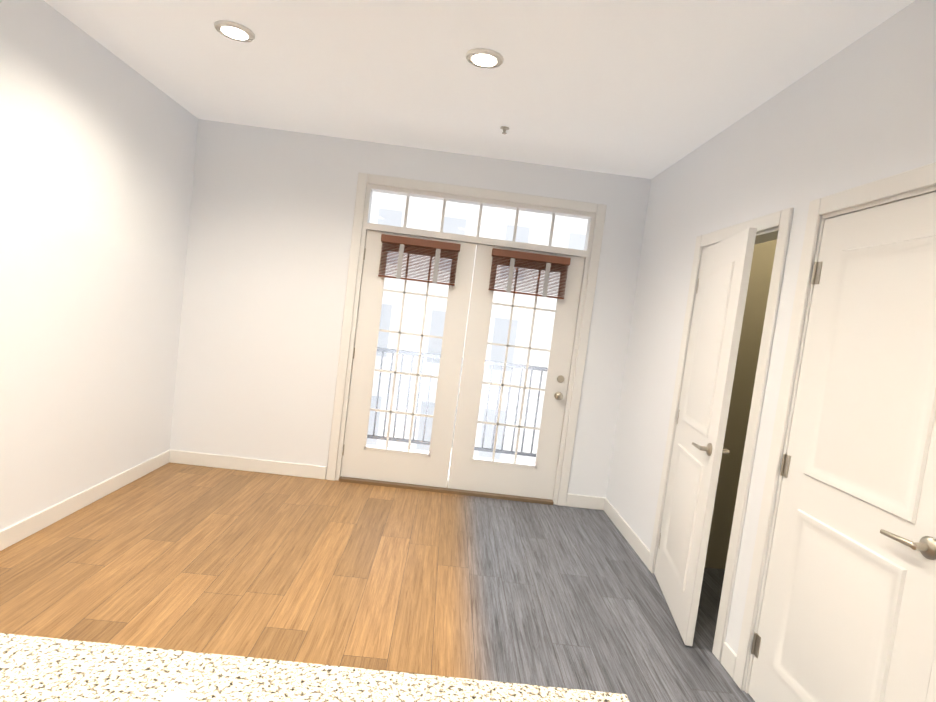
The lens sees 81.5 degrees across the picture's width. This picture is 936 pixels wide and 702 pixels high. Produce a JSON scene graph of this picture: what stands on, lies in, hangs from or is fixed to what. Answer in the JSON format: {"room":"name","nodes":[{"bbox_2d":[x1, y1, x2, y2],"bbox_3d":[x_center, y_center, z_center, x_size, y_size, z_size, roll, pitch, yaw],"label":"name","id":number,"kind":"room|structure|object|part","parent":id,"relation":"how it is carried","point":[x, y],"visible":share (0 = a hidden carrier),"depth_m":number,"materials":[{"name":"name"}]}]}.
{"room":"kitchen","nodes":[
{"label":"kitchen","id":0,"kind":"room"},
{"bbox_2d":[0,0,197,530],"bbox_3d":[-2.161,-0.086,-1.095,0.120,2.720,11.050,7,4,-2],"label":"wall","id":1,"kind":"structure","parent":0,"point":[98,140],"depth_m":3.10,"materials":[{"name":"white paint"}]},
{"bbox_2d":[0,449,171,550],"bbox_3d":[-2.355,0.967,2.603,0.014,0.105,3.570,7,4,-2],"label":"baseboard","id":2,"kind":"structure","parent":1,"relation":"attached to","point":[23,529],"depth_m":3.28,"materials":[{"name":"white wood"}]},
{"bbox_2d":[0,462,754,701],"bbox_3d":[0.124,1.605,-0.913,5.070,0.100,11.050,7,4,-2],"label":"floor","id":3,"kind":"structure","parent":0,"point":[195,558],"depth_m":2.82,"materials":[{"name":"brown wood"}]},
{"bbox_3d":[-1.017,0.969,-0.883,2.412,0.879,3.078,7,4,-2],"label":"base cabinet","id":4,"kind":"object","parent":3,"relation":"on","visible":0},
{"bbox_2d":[0,633,629,701],"bbox_3d":[-0.982,0.528,0.357,2.468,0.241,0.885,7,4,-2],"label":"countertop","id":5,"kind":"structure","parent":4,"relation":"on","point":[37,669],"depth_m":0.74,"materials":[{"name":"stone"}]},
{"bbox_2d":[170,119,650,497],"bbox_3d":[0.201,-0.162,4.447,4.950,2.720,0.120,7,4,-2],"label":"wall","id":6,"kind":"structure","parent":0,"point":[269,243],"depth_m":4.33,"materials":[{"name":"white paint"}]},
{"bbox_2d":[172,450,326,479],"bbox_3d":[-1.768,0.921,4.398,1.235,0.105,0.017,7,4,-2],"label":"baseboard","id":7,"kind":"structure","parent":6,"relation":"attached to","point":[181,457],"depth_m":4.39,"materials":[{"name":"white wood"}]},
{"bbox_2d":[341,230,475,487],"bbox_3d":[-0.492,0.085,4.405,0.883,2.014,0.106,7,4,-2],"label":"door leaf","id":8,"kind":"structure","parent":6,"relation":"in","point":[360,460],"depth_m":4.42,"materials":[{"name":"white wood"}]},
{"bbox_2d":[326,173,606,505],"bbox_3d":[-0.027,-0.063,4.437,1.980,2.470,0.138,7,4,-2],"label":"door frame","id":9,"kind":"structure","parent":6,"relation":"attached to","point":[368,185],"depth_m":4.35,"materials":[{"name":"white wood"}]},
{"bbox_2d":[369,190,589,248],"bbox_3d":[0.093,-1.048,4.375,1.770,0.270,0.026,7,4,-2],"label":"transom","id":10,"kind":"object","parent":6,"relation":"attached to","point":[551,233],"visible":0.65,"depth_m":4.37,"materials":[{"name":"clear glass"}]},
{"bbox_2d":[447,244,584,499],"bbox_3d":[0.388,0.190,4.435,0.879,2.014,0.110,7,4,-2],"label":"door leaf","id":11,"kind":"structure","parent":6,"relation":"in","point":[467,471],"depth_m":4.45,"materials":[{"name":"white wood"}]},
{"bbox_2d":[566,493,603,509],"bbox_3d":[0.955,1.247,4.497,0.295,0.105,0.017,7,4,-2],"label":"baseboard","id":12,"kind":"structure","parent":6,"relation":"attached to","point":[573,500],"depth_m":4.49,"materials":[{"name":"white wood"}]},
{"bbox_2d":[44,0,914,178],"bbox_3d":[0.465,-1.189,-1.097,5.070,0.100,11.050,7,4,-2],"label":"ceiling","id":13,"kind":"structure","parent":0,"point":[649,89],"depth_m":2.78,"materials":[{"name":"white paint"}]},
{"bbox_2d":[214,20,254,41],"bbox_3d":[-1.142,-1.574,2.667,0.187,0.014,0.204,7,4,-2],"label":"recessed light","id":14,"kind":"object","parent":13,"relation":"in","point":[235,31],"depth_m":2.67,"materials":[{"name":"white"}]},
{"bbox_2d":[465,48,503,68],"bbox_3d":[0.080,-1.423,2.631,0.185,0.014,0.202,7,4,-2],"label":"recessed light","id":15,"kind":"object","parent":13,"relation":"in","point":[476,57],"depth_m":2.64,"materials":[{"name":"white"}]},
{"bbox_2d":[500,126,508,134],"bbox_3d":[0.241,-1.453,3.587,0.060,0.039,0.059,7,4,-2],"label":"sprinkler","id":16,"kind":"object","parent":13,"relation":"attached to","point":[504,128],"visible":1,"depth_m":3.55,"materials":[{"name":"silver metal"}]},
{"bbox_2d":[705,240,776,568],"bbox_3d":[1.978,0.112,3.583,1.080,2.720,0.120,7,4,-2],"label":"wall","id":17,"kind":"structure","parent":0,"point":[743,385],"depth_m":3.51,"materials":[{"name":"beige paint"}]},
{"bbox_2d":[606,0,935,689],"bbox_3d":[1.510,0.354,-0.961,0.120,2.720,10.810,7,4,-2],"label":"wall","id":18,"kind":"structure","parent":0,"point":[860,111],"depth_m":2.52,"materials":[{"name":"white paint"}]},
{"bbox_2d":[600,498,649,567],"bbox_3d":[1.148,1.304,3.995,0.014,0.105,1.035,7,4,-2],"label":"baseboard","id":19,"kind":"structure","parent":18,"relation":"attached to","point":[636,543],"depth_m":3.89,"materials":[{"name":"white wood"}]},
{"bbox_2d":[648,207,793,661],"bbox_3d":[1.276,0.375,2.940,0.296,2.113,0.936,7,4,-2],"label":"door","id":20,"kind":"structure","parent":18,"relation":"attached to","point":[697,451],"depth_m":2.73,"materials":[{"name":"white wood"}]},
{"bbox_3d":[1.229,0.411,2.946,0.212,2.018,0.760,7,4,-2],"label":"interior door","id":21,"kind":"part","parent":20,"relation":"part of","materials":[{"name":"white wood"}]},
{"bbox_2d":[733,162,935,701],"bbox_3d":[1.366,0.456,1.880,0.174,2.113,0.946,7,4,-2],"label":"door","id":22,"kind":"structure","parent":18,"relation":"attached to","point":[846,608],"depth_m":1.89,"materials":[{"name":"white wood"}]},
{"label":"outside","id":23,"kind":"structure","parent":0,"visible":0},
{"bbox_2d":[366,444,534,484],"bbox_3d":[-0.165,1.188,5.204,3.400,0.100,1.215,7,4,-2],"label":"deck","id":24,"kind":"object","parent":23,"point":[477,457],"depth_m":5.74,"materials":[{"name":"beige"}]},
{"bbox_2d":[367,347,547,456],"bbox_3d":[-0.106,0.545,5.720,3.400,0.960,0.040,7,4,-2],"label":"railing","id":25,"kind":"object","parent":24,"relation":"on","point":[404,352],"depth_m":5.71,"materials":[{"name":"black"}]},
{"bbox_2d":[366,192,587,462],"bbox_3d":[0.791,-2.686,11.088,26.000,17.000,0.100,7,4,-2],"label":"outdoor background","id":26,"kind":"object","parent":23,"point":[570,232],"depth_m":11.17,"materials":[{"name":"white"}]}
]}

